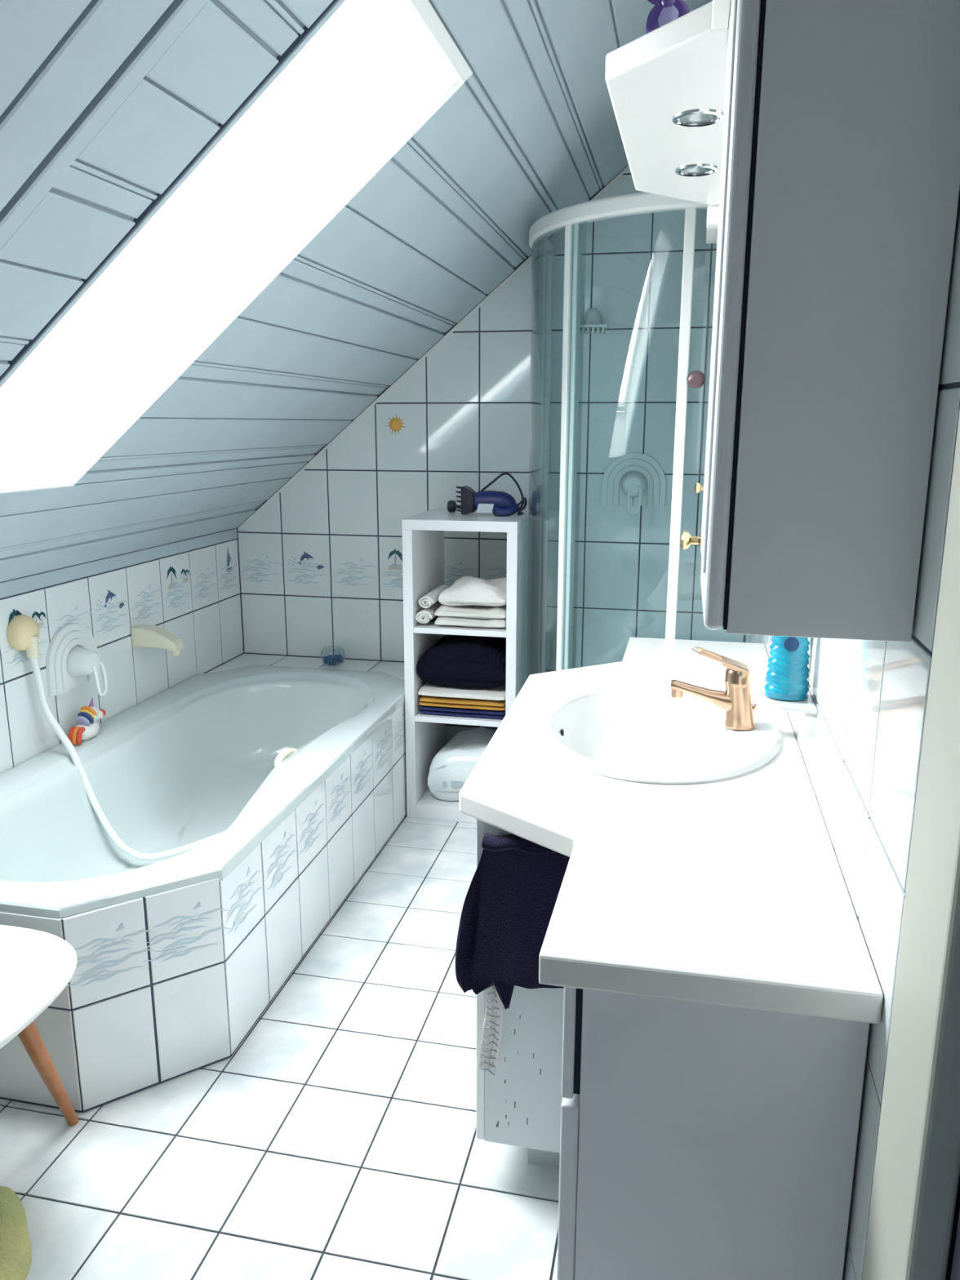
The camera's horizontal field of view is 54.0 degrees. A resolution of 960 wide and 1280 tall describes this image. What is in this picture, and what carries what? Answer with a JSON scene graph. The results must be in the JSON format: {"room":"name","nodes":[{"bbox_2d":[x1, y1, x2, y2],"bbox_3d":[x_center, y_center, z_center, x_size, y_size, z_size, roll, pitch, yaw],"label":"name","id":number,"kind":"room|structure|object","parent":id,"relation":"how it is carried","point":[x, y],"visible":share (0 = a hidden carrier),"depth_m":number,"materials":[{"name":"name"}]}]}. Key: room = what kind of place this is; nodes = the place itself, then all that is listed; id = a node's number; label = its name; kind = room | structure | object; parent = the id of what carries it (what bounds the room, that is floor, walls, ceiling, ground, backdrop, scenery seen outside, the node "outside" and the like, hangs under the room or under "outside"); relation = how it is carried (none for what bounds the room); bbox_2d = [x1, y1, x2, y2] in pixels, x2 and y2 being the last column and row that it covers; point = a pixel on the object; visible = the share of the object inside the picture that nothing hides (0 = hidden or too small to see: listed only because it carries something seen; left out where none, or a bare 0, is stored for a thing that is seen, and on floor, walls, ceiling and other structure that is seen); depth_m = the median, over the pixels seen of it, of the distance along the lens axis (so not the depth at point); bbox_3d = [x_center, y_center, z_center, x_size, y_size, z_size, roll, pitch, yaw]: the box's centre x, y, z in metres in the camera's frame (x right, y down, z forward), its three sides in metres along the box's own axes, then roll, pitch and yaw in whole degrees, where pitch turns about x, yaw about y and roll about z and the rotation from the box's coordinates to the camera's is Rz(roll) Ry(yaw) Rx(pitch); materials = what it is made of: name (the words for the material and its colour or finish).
{"room":"bathroom","nodes":[
{"label":"bathroom","id":0,"kind":"room"},
{"bbox_2d":[0,528,243,773],"bbox_3d":[-1.539,0.528,1.950,0.102,1.105,4.655,3,13,12],"label":"wall","id":1,"kind":"structure","parent":0,"point":[189,588],"depth_m":3.16,"materials":[{"name":"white tile"}]},
{"bbox_2d":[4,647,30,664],"bbox_3d":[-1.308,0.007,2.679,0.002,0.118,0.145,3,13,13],"label":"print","id":2,"kind":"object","parent":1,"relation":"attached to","point":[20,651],"depth_m":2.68},
{"bbox_2d":[4,625,48,662],"bbox_3d":[-1.302,0.015,2.710,0.001,0.087,0.187,3,13,12],"label":"print","id":3,"kind":"object","parent":1,"relation":"attached to","point":[24,654],"depth_m":2.69},
{"bbox_2d":[8,608,46,624],"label":"print","id":4,"kind":"object","parent":1,"relation":"on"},
{"bbox_2d":[57,605,79,625],"bbox_3d":[-1.264,-0.039,2.879,0.001,0.118,0.145,3,13,12],"label":"print","id":5,"kind":"object","parent":1,"relation":"attached to","point":[76,607],"depth_m":2.89},
{"bbox_2d":[53,612,90,632],"bbox_3d":[-1.258,-0.031,2.910,0.001,0.087,0.187,3,13,12],"label":"print","id":6,"kind":"object","parent":1,"relation":"attached to","point":[59,628],"depth_m":2.93},
{"bbox_2d":[45,623,107,696],"bbox_3d":[-1.213,0.063,2.897,0.102,0.224,0.240,3,13,12],"label":"mixer","id":7,"kind":"object","parent":1,"relation":"attached to","point":[73,660],"visible":1,"depth_m":2.86,"materials":[{"name":"white plastic"}]},
{"bbox_2d":[95,594,119,633],"bbox_3d":[-1.219,-0.085,3.079,0.001,0.118,0.145,3,13,12],"label":"print","id":8,"kind":"object","parent":1,"relation":"attached to","point":[109,620],"depth_m":3.09},
{"bbox_2d":[96,589,124,610],"bbox_3d":[-1.214,-0.130,3.093,0.001,0.077,0.157,3,13,12],"label":"print","id":9,"kind":"object","parent":1,"relation":"on","point":[110,594],"depth_m":3.09},
{"bbox_2d":[96,600,128,631],"bbox_3d":[-1.213,-0.077,3.109,0.001,0.087,0.187,3,13,12],"label":"print","id":10,"kind":"object","parent":1,"relation":"attached to","point":[122,600],"depth_m":3.10},
{"bbox_2d":[6,614,226,860],"bbox_3d":[-1.008,0.281,2.781,0.647,0.741,0.161,-3,13,-14],"label":"shower hose","id":11,"kind":"object","parent":1,"relation":"attached to","point":[23,633],"visible":0.94,"depth_m":2.73,"materials":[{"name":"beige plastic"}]},
{"bbox_2d":[6,614,39,651],"bbox_3d":[-1.286,-0.020,2.668,0.046,0.104,0.104,3,13,12],"label":"shower head","id":12,"kind":"object","parent":11,"relation":"on","point":[23,633],"depth_m":2.64,"materials":[{"name":"beige plastic"}]},
{"bbox_2d":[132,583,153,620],"bbox_3d":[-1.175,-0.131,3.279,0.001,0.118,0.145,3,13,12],"label":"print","id":13,"kind":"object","parent":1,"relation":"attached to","point":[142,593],"depth_m":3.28,"materials":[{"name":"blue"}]},
{"bbox_2d":[133,589,161,618],"bbox_3d":[-1.169,-0.123,3.309,0.001,0.087,0.187,3,13,12],"label":"print","id":14,"kind":"object","parent":1,"relation":"attached to","point":[147,603],"depth_m":3.31,"materials":[{"name":"white tile"}]},
{"bbox_2d":[130,624,183,655],"bbox_3d":[-1.108,0.001,3.237,0.163,0.095,0.068,3,13,12],"label":"spout","id":15,"kind":"object","parent":1,"relation":"attached to","point":[142,635],"visible":1,"depth_m":3.21,"materials":[{"name":"beige plastic"}]},
{"bbox_2d":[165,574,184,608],"bbox_3d":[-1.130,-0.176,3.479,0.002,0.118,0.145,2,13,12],"label":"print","id":16,"kind":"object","parent":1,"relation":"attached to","point":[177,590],"depth_m":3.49},
{"bbox_2d":[165,580,190,607],"bbox_3d":[-1.124,-0.169,3.509,0.001,0.087,0.187,3,13,12],"label":"print","id":17,"kind":"object","parent":1,"relation":"attached to","point":[185,580],"depth_m":3.50},
{"bbox_2d":[167,566,189,579],"bbox_3d":[-1.122,-0.254,3.500,0.001,0.057,0.163,3,13,12],"label":"print","id":18,"kind":"object","parent":1,"relation":"attached to","point":[171,568],"depth_m":3.47},
{"bbox_2d":[168,577,188,590],"bbox_3d":[-1.123,-0.210,3.505,0.001,0.028,0.152,3,13,12],"label":"print","id":19,"kind":"object","parent":1,"relation":"attached to","point":[171,587],"depth_m":3.47},
{"bbox_2d":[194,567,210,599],"bbox_3d":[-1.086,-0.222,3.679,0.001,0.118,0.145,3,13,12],"label":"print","id":20,"kind":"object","parent":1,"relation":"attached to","point":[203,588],"depth_m":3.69},
{"bbox_2d":[195,572,216,597],"bbox_3d":[-1.080,-0.215,3.709,0.001,0.087,0.187,3,13,12],"label":"print","id":21,"kind":"object","parent":1,"relation":"attached to","point":[212,572],"depth_m":3.70},
{"bbox_2d":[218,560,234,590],"bbox_3d":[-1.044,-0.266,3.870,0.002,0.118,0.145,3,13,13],"label":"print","id":22,"kind":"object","parent":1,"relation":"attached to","point":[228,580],"depth_m":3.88},
{"bbox_2d":[219,564,238,589],"bbox_3d":[-1.037,-0.259,3.900,0.001,0.087,0.187,3,13,12],"label":"print","id":23,"kind":"object","parent":1,"relation":"attached to","point":[236,565],"depth_m":3.90},
{"bbox_2d":[226,549,231,572],"bbox_3d":[-1.037,-0.334,3.884,0.001,0.107,0.048,3,13,12],"label":"print","id":24,"kind":"object","parent":1,"relation":"on","point":[228,560],"depth_m":3.88},
{"bbox_2d":[0,814,559,1279],"bbox_3d":[-0.379,1.086,1.820,2.478,0.080,4.655,3,13,12],"label":"floor","id":25,"kind":"structure","parent":0,"point":[337,1140],"depth_m":1.90,"materials":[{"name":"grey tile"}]},
{"bbox_2d":[0,1185,31,1279],"bbox_3d":[-0.999,1.071,1.538,0.476,0.073,0.468,-6,14,-25],"label":"rug","id":26,"kind":"object","parent":25,"relation":"on","point":[15,1255],"visible":1,"depth_m":1.65,"materials":[{"name":"fabric"}]},
{"bbox_2d":[0,924,79,1125],"bbox_3d":[-1.008,0.856,1.631,0.500,0.462,0.667,3,13,12],"label":"stool","id":27,"kind":"object","parent":25,"relation":"on","point":[36,966],"visible":1,"depth_m":1.76,"materials":[{"name":"white"}]},
{"bbox_2d":[0,653,406,1112],"bbox_3d":[-0.845,0.527,3.009,0.998,0.475,2.170,3,13,12],"label":"bathtub","id":28,"kind":"object","parent":25,"relation":"on","point":[300,762],"visible":0.93,"depth_m":2.54,"materials":[{"name":"white ceramic"}]},
{"bbox_2d":[67,697,106,744],"bbox_3d":[-1.218,0.246,2.894,0.063,0.122,0.148,3,13,12],"label":"toy","id":29,"kind":"object","parent":28,"relation":"on","point":[87,727],"visible":1,"depth_m":2.88,"materials":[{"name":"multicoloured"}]},
{"bbox_2d":[66,923,133,986],"bbox_3d":[-0.793,0.654,1.946,0.145,0.118,0.002,-8,15,-32],"label":"print","id":30,"kind":"object","parent":28,"relation":"attached to","point":[122,926],"depth_m":1.95},
{"bbox_2d":[75,929,155,983],"bbox_3d":[-0.770,0.665,1.965,0.186,0.087,0.002,-8,15,-32],"label":"print","id":31,"kind":"object","parent":28,"relation":"attached to","point":[135,934],"depth_m":1.96},
{"bbox_2d":[142,902,207,961],"bbox_3d":[-0.659,0.634,2.035,0.145,0.118,0.001,-8,16,-33],"label":"print","id":32,"kind":"object","parent":28,"relation":"attached to","point":[198,904],"depth_m":2.04},
{"bbox_2d":[146,908,229,959],"bbox_3d":[-0.635,0.644,2.053,0.187,0.087,0.002,-8,15,-32],"label":"print","id":33,"kind":"object","parent":28,"relation":"attached to","point":[211,931],"depth_m":2.05},
{"bbox_2d":[226,866,253,934],"bbox_3d":[-0.554,0.603,2.170,0.001,0.118,0.145,3,13,12],"label":"print","id":34,"kind":"object","parent":28,"relation":"attached to","point":[242,885],"depth_m":2.18},
{"bbox_2d":[226,871,261,928],"bbox_3d":[-0.548,0.611,2.200,0.001,0.087,0.187,3,13,12],"label":"print","id":35,"kind":"object","parent":28,"relation":"attached to","point":[255,892],"depth_m":2.19},
{"bbox_2d":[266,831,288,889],"bbox_3d":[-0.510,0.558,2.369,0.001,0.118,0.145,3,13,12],"label":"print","id":36,"kind":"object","parent":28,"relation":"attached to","point":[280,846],"depth_m":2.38},
{"bbox_2d":[267,834,297,887],"bbox_3d":[-0.504,0.565,2.399,0.001,0.087,0.187,3,13,12],"label":"print","id":37,"kind":"object","parent":28,"relation":"attached to","point":[273,864],"depth_m":2.39},
{"bbox_2d":[299,800,319,853],"bbox_3d":[-0.466,0.512,2.568,0.002,0.118,0.145,3,13,13],"label":"print","id":38,"kind":"object","parent":28,"relation":"attached to","point":[309,814],"depth_m":2.58},
{"bbox_2d":[301,804,325,849],"bbox_3d":[-0.460,0.519,2.598,0.001,0.087,0.187,3,13,12],"label":"print","id":39,"kind":"object","parent":28,"relation":"attached to","point":[305,829],"depth_m":2.59},
{"bbox_2d":[320,646,345,666],"bbox_3d":[-0.605,0.065,3.869,0.104,0.071,0.104,3,13,12],"label":"glass bowl","id":40,"kind":"object","parent":28,"relation":"on","point":[329,657],"visible":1,"depth_m":3.86,"materials":[{"name":"blue glass"}]},
{"bbox_2d":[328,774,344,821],"bbox_3d":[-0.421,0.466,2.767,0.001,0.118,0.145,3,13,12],"label":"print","id":41,"kind":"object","parent":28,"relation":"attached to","point":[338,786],"depth_m":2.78},
{"bbox_2d":[329,777,351,819],"bbox_3d":[-0.415,0.474,2.797,0.001,0.087,0.187,3,13,12],"label":"print","id":42,"kind":"object","parent":28,"relation":"attached to","point":[333,800],"depth_m":2.79},
{"bbox_2d":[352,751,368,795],"bbox_3d":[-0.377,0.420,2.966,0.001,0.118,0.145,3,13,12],"label":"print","id":43,"kind":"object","parent":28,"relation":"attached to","point":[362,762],"depth_m":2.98},
{"bbox_2d":[354,754,372,791],"bbox_3d":[-0.371,0.428,2.996,0.001,0.087,0.187,3,13,12],"label":"print","id":44,"kind":"object","parent":28,"relation":"attached to","point":[370,754],"depth_m":2.99},
{"bbox_2d":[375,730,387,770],"bbox_3d":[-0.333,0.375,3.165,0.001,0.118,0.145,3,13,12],"label":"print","id":45,"kind":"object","parent":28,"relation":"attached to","point":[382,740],"depth_m":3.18},
{"bbox_2d":[375,733,391,767],"bbox_3d":[-0.327,0.382,3.195,0.001,0.087,0.187,3,13,12],"label":"print","id":46,"kind":"object","parent":28,"relation":"attached to","point":[389,734],"depth_m":3.19},
{"bbox_2d":[392,713,404,751],"bbox_3d":[-0.290,0.330,3.359,0.002,0.118,0.145,3,13,13],"label":"print","id":47,"kind":"object","parent":28,"relation":"attached to","point":[400,722],"depth_m":3.37},
{"bbox_2d":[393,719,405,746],"bbox_3d":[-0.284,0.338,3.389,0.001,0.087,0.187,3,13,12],"label":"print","id":48,"kind":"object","parent":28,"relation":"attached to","point":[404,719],"depth_m":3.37},
{"bbox_2d":[401,508,528,823],"bbox_3d":[-0.025,0.082,3.545,0.406,1.104,0.450,3,13,12],"label":"shelf unit","id":49,"kind":"object","parent":25,"relation":"on","point":[423,533],"visible":0.46,"depth_m":3.37,"materials":[{"name":"white laminate"}]},
{"bbox_2d":[415,600,442,623],"bbox_3d":[-0.172,-0.107,3.458,0.062,0.046,0.263,3,13,12],"label":"washcloth","id":50,"kind":"object","parent":49,"relation":"on","point":[426,615],"visible":0.73,"depth_m":3.34,"materials":[{"name":"white fabric"}]},
{"bbox_2d":[418,585,449,608],"bbox_3d":[-0.163,-0.160,3.445,0.056,0.042,0.260,3,13,12],"label":"washcloth","id":51,"kind":"object","parent":50,"relation":"on","point":[430,598],"visible":0.77,"depth_m":3.34,"materials":[{"name":"white fabric"}]},
{"bbox_2d":[427,726,495,800],"bbox_3d":[-0.020,0.470,3.599,0.293,0.212,0.335,3,13,12],"label":"pack","id":52,"kind":"object","parent":49,"relation":"on","point":[453,764],"visible":0.56,"depth_m":3.47,"materials":[{"name":"white plastic"}]},
{"bbox_2d":[451,781,462,787],"bbox_3d":[-0.085,0.529,3.453,0.042,0.023,0.002,3,13,12],"label":"print","id":53,"kind":"object","parent":52,"relation":"attached to","point":[454,784],"depth_m":3.45,"materials":[{"name":"grey"}]},
{"bbox_2d":[419,705,505,719],"bbox_3d":[-0.031,0.225,3.555,0.317,0.030,0.356,3,13,12],"label":"folded towel","id":54,"kind":"object","parent":49,"relation":"on","point":[500,714],"visible":0.19,"depth_m":3.39,"materials":[{"name":"blue fabric"}]},
{"bbox_2d":[418,695,505,710],"bbox_3d":[-0.031,0.194,3.548,0.320,0.031,0.356,3,13,12],"label":"folded towel","id":55,"kind":"object","parent":54,"relation":"on","point":[428,700],"visible":0.24,"depth_m":3.39,"materials":[{"name":"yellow fabric"}]},
{"bbox_2d":[417,682,506,700],"bbox_3d":[-0.032,0.160,3.540,0.325,0.036,0.357,3,13,12],"label":"folded towel","id":56,"kind":"object","parent":55,"relation":"on","point":[427,689],"visible":0.34,"depth_m":3.39,"materials":[{"name":"white fabric"}]},
{"bbox_2d":[417,634,506,688],"bbox_3d":[-0.032,0.063,3.513,0.326,0.166,0.365,3,13,12],"label":"folded towel","id":57,"kind":"object","parent":56,"relation":"on","point":[462,661],"visible":0.72,"depth_m":3.36,"materials":[{"name":"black fabric"}]},
{"bbox_2d":[434,604,506,627],"bbox_3d":[-0.004,-0.109,3.442,0.255,0.073,0.314,3,13,12],"label":"folded towel","id":58,"kind":"object","parent":49,"relation":"on","point":[481,616],"visible":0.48,"depth_m":3.31,"materials":[{"name":"white fabric"}]},
{"bbox_2d":[438,576,506,606],"bbox_3d":[0.001,-0.190,3.416,0.245,0.092,0.305,3,13,12],"label":"folded towel","id":59,"kind":"object","parent":58,"relation":"on","point":[466,590],"visible":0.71,"depth_m":3.29,"materials":[{"name":"white fabric"}]},
{"bbox_2d":[447,472,527,516],"bbox_3d":[0.012,-0.529,3.408,0.311,0.154,0.107,5,14,21],"label":"hair dryer","id":60,"kind":"object","parent":49,"relation":"on","point":[502,504],"visible":1,"depth_m":3.38,"materials":[{"name":"blue plastic"}]},
{"bbox_2d":[475,819,564,1168],"bbox_3d":[0.351,0.590,2.114,0.581,0.758,1.028,3,13,12],"label":"base cabinet","id":61,"kind":"object","parent":25,"relation":"on","point":[519,1104],"visible":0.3,"depth_m":1.74,"materials":[{"name":"grey wood"}]},
{"bbox_2d":[478,985,502,1075],"bbox_3d":[0.023,0.670,1.702,0.053,0.256,0.016,3,13,12],"label":"striped cloth","id":62,"kind":"object","parent":61,"relation":"hanging from","point":[491,1037],"visible":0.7,"depth_m":1.71,"materials":[{"name":"white fabric"}]},
{"bbox_2d":[455,832,569,1008],"bbox_3d":[0.068,0.490,1.623,0.231,0.331,0.053,3,13,12],"label":"hand towel","id":63,"kind":"object","parent":61,"relation":"hanging from","point":[509,903],"visible":0.84,"depth_m":1.60,"materials":[{"name":"blue fabric"}]},
{"bbox_2d":[458,637,883,1023],"bbox_3d":[0.343,0.209,1.977,0.616,0.040,1.792,3,13,12],"label":"countertop","id":64,"kind":"structure","parent":61,"relation":"on","point":[733,892],"depth_m":1.36,"materials":[{"name":"white laminate"}]},
{"bbox_2d":[534,684,781,784],"bbox_3d":[0.369,0.244,1.990,0.504,0.144,0.624,3,13,12],"label":"basin","id":65,"kind":"object","parent":64,"relation":"in","point":[634,733],"visible":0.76,"depth_m":2.10,"materials":[{"name":"white ceramic"}]},
{"bbox_2d":[671,646,757,729],"bbox_3d":[0.486,0.096,1.951,0.177,0.164,0.061,3,13,12],"label":"tap","id":66,"kind":"object","parent":64,"relation":"on","point":[736,700],"visible":0.98,"depth_m":1.93,"materials":[{"name":"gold metal"}]},
{"bbox_2d":[526,191,753,679],"bbox_3d":[0.526,-0.321,3.188,0.798,2.052,0.838,3,13,12],"label":"shower enclosure","id":67,"kind":"object","parent":25,"relation":"on","point":[571,219],"visible":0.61,"depth_m":2.95,"materials":[{"name":"white metal"}]},
{"bbox_2d":[556,986,869,1279],"bbox_3d":[0.329,0.745,1.437,0.363,0.759,0.442,3,13,12],"label":"base cabinet","id":68,"kind":"object","parent":25,"relation":"on","point":[699,1141],"visible":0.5,"depth_m":1.19,"materials":[{"name":"white wood"}]},
{"bbox_2d":[0,0,712,582],"bbox_3d":[-0.491,-0.798,1.360,2.280,1.921,4.755,3,13,12],"label":"ceiling","id":69,"kind":"structure","parent":0,"point":[105,105],"depth_m":2.25,"materials":[{"name":"blue"}]},
{"bbox_2d":[0,0,472,493],"bbox_3d":[-0.644,-0.739,1.894,1.169,0.904,0.569,3,13,12],"label":"window","id":70,"kind":"structure","parent":69,"relation":"attached to","point":[364,61],"depth_m":2.10,"materials":[{"name":"white glass"}]},
{"bbox_2d":[236,164,745,744],"bbox_3d":[0.008,-0.800,3.692,2.278,2.918,0.105,3,13,12],"label":"wall","id":71,"kind":"structure","parent":0,"point":[320,560],"depth_m":3.64,"materials":[{"name":"white tile"}]},
{"bbox_2d":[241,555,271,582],"bbox_3d":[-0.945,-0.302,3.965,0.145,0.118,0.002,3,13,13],"label":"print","id":72,"kind":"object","parent":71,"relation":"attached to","point":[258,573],"depth_m":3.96},
{"bbox_2d":[243,561,281,582],"bbox_3d":[-0.917,-0.287,3.962,0.187,0.087,0.001,3,13,12],"label":"print","id":73,"kind":"object","parent":71,"relation":"attached to","point":[266,564],"depth_m":3.97},
{"bbox_2d":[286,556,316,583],"bbox_3d":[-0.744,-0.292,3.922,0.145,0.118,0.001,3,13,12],"label":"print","id":74,"kind":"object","parent":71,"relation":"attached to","point":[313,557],"depth_m":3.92},
{"bbox_2d":[288,551,324,569],"bbox_3d":[-0.721,-0.332,3.908,0.157,0.077,0.001,3,13,12],"label":"print","id":75,"kind":"object","parent":71,"relation":"attached to","point":[305,555],"depth_m":3.90},
{"bbox_2d":[288,563,328,584],"bbox_3d":[-0.717,-0.277,3.920,0.187,0.087,0.001,3,13,12],"label":"print","id":76,"kind":"object","parent":71,"relation":"attached to","point":[312,566],"depth_m":3.92},
{"bbox_2d":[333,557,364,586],"bbox_3d":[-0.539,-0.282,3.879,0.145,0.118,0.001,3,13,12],"label":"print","id":77,"kind":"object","parent":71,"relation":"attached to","point":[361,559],"depth_m":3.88},
{"bbox_2d":[335,564,376,585],"bbox_3d":[-0.512,-0.267,3.877,0.187,0.087,0.001,3,13,12],"label":"print","id":78,"kind":"object","parent":71,"relation":"attached to","point":[360,567],"depth_m":3.88},
{"bbox_2d":[381,564,403,587],"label":"print","id":79,"kind":"object","parent":71,"relation":"attached to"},
{"bbox_2d":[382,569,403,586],"bbox_3d":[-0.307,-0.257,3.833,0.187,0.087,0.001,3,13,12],"label":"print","id":80,"kind":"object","parent":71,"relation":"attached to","point":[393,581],"depth_m":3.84},
{"bbox_2d":[387,563,401,569],"bbox_3d":[-0.301,-0.297,3.823,0.152,0.028,0.001,3,13,12],"label":"print","id":81,"kind":"object","parent":71,"relation":"attached to","point":[390,567],"depth_m":3.83},
{"bbox_2d":[386,415,404,435],"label":"print","id":82,"kind":"object","parent":71,"relation":"attached to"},
{"bbox_2d":[387,549,402,560],"bbox_3d":[-0.296,-0.339,3.812,0.163,0.057,0.001,3,13,12],"label":"print","id":83,"kind":"object","parent":71,"relation":"on","point":[397,553],"depth_m":3.82},
{"bbox_2d":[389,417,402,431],"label":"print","id":84,"kind":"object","parent":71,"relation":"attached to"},
{"bbox_2d":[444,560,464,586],"bbox_3d":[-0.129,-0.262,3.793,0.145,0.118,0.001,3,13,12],"label":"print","id":85,"kind":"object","parent":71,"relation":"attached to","point":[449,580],"depth_m":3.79},
{"bbox_2d":[444,568,477,585],"bbox_3d":[-0.102,-0.246,3.790,0.187,0.087,0.001,3,13,12],"label":"print","id":86,"kind":"object","parent":71,"relation":"attached to","point":[446,584],"depth_m":3.78},
{"bbox_2d":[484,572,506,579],"bbox_3d":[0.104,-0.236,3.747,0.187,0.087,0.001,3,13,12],"label":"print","id":87,"kind":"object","parent":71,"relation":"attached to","point":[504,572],"depth_m":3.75},
{"bbox_2d":[487,567,506,578],"bbox_3d":[0.076,-0.251,3.750,0.145,0.118,0.001,3,13,12],"label":"print","id":88,"kind":"object","parent":71,"relation":"attached to","point":[503,570],"depth_m":3.74},
{"bbox_2d":[579,307,608,333],"bbox_3d":[0.408,-1.165,3.425,0.115,0.093,0.080,3,13,12],"label":"soap holder","id":89,"kind":"object","parent":71,"relation":"attached to","point":[593,320],"visible":0.91,"depth_m":3.43,"materials":[{"name":"white plastic"}]},
{"bbox_2d":[579,324,608,333],"bbox_3d":[0.408,-1.133,3.431,0.115,0.028,0.079,3,13,12],"label":"tray","id":90,"kind":"object","parent":89,"relation":"on","point":[584,326],"depth_m":3.40,"materials":[{"name":"white plastic"}]},
{"bbox_2d":[600,452,666,515],"bbox_3d":[0.571,-0.583,3.510,0.240,0.224,0.102,3,13,12],"label":"shower mixer","id":91,"kind":"object","parent":71,"relation":"attached to","point":[638,476],"visible":1,"depth_m":3.53,"materials":[{"name":"white plastic"}]},
{"bbox_2d":[744,189,959,1279],"bbox_3d":[0.639,-0.276,1.281,0.201,2.980,4.655,3,13,12],"label":"wall","id":92,"kind":"structure","parent":0,"point":[861,750],"depth_m":1.11,"materials":[{"name":"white tile"}]},
{"bbox_2d":[604,0,731,244],"bbox_3d":[0.458,-0.878,1.715,0.384,0.074,1.731,3,13,12],"label":"light canopy","id":93,"kind":"object","parent":92,"relation":"attached to","point":[666,86],"visible":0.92,"depth_m":1.43,"materials":[{"name":"white"}]},
{"bbox_2d":[645,0,689,34],"bbox_3d":[0.255,-0.874,1.271,0.074,0.113,0.024,3,13,12],"label":"glass ornament","id":94,"kind":"object","parent":93,"relation":"on","point":[664,11],"visible":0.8,"depth_m":1.27,"materials":[{"name":"purple glass"}]},
{"bbox_2d":[694,482,703,493],"bbox_3d":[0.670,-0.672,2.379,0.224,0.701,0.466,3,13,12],"label":"knob","id":95,"kind":"object","parent":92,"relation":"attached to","point":[698,487],"visible":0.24,"depth_m":2.32,"materials":[{"name":"gold metal"}]},
{"bbox_2d":[749,675,817,717],"bbox_3d":[0.568,0.103,1.788,0.110,0.023,0.244,3,13,12],"label":"wall ledge","id":96,"kind":"object","parent":92,"relation":"attached to","point":[807,706],"visible":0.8,"depth_m":1.70,"materials":[{"name":"white ceramic"}]},
{"bbox_2d":[764,635,810,701],"bbox_3d":[0.562,0.013,1.708,0.079,0.189,0.068,3,13,12],"label":"soap bottle","id":97,"kind":"object","parent":96,"relation":"on","point":[788,673],"visible":0.75,"depth_m":1.69,"materials":[{"name":"blue plastic"}]},
{"bbox_2d":[680,0,959,642],"bbox_3d":[0.376,-0.605,1.058,0.249,1.161,0.326,3,13,12],"label":"upper cabinet","id":98,"kind":"object","parent":92,"relation":"attached to","point":[840,181],"visible":1,"depth_m":0.96,"materials":[{"name":"white wood"}]},
{"bbox_2d":[862,412,959,1279],"bbox_3d":[0.370,0.264,0.382,0.142,2.170,1.033,3,13,12],"label":"door","id":99,"kind":"structure","parent":92,"relation":"in","point":[917,1168],"depth_m":0.82,"materials":[{"name":"grey wood"}]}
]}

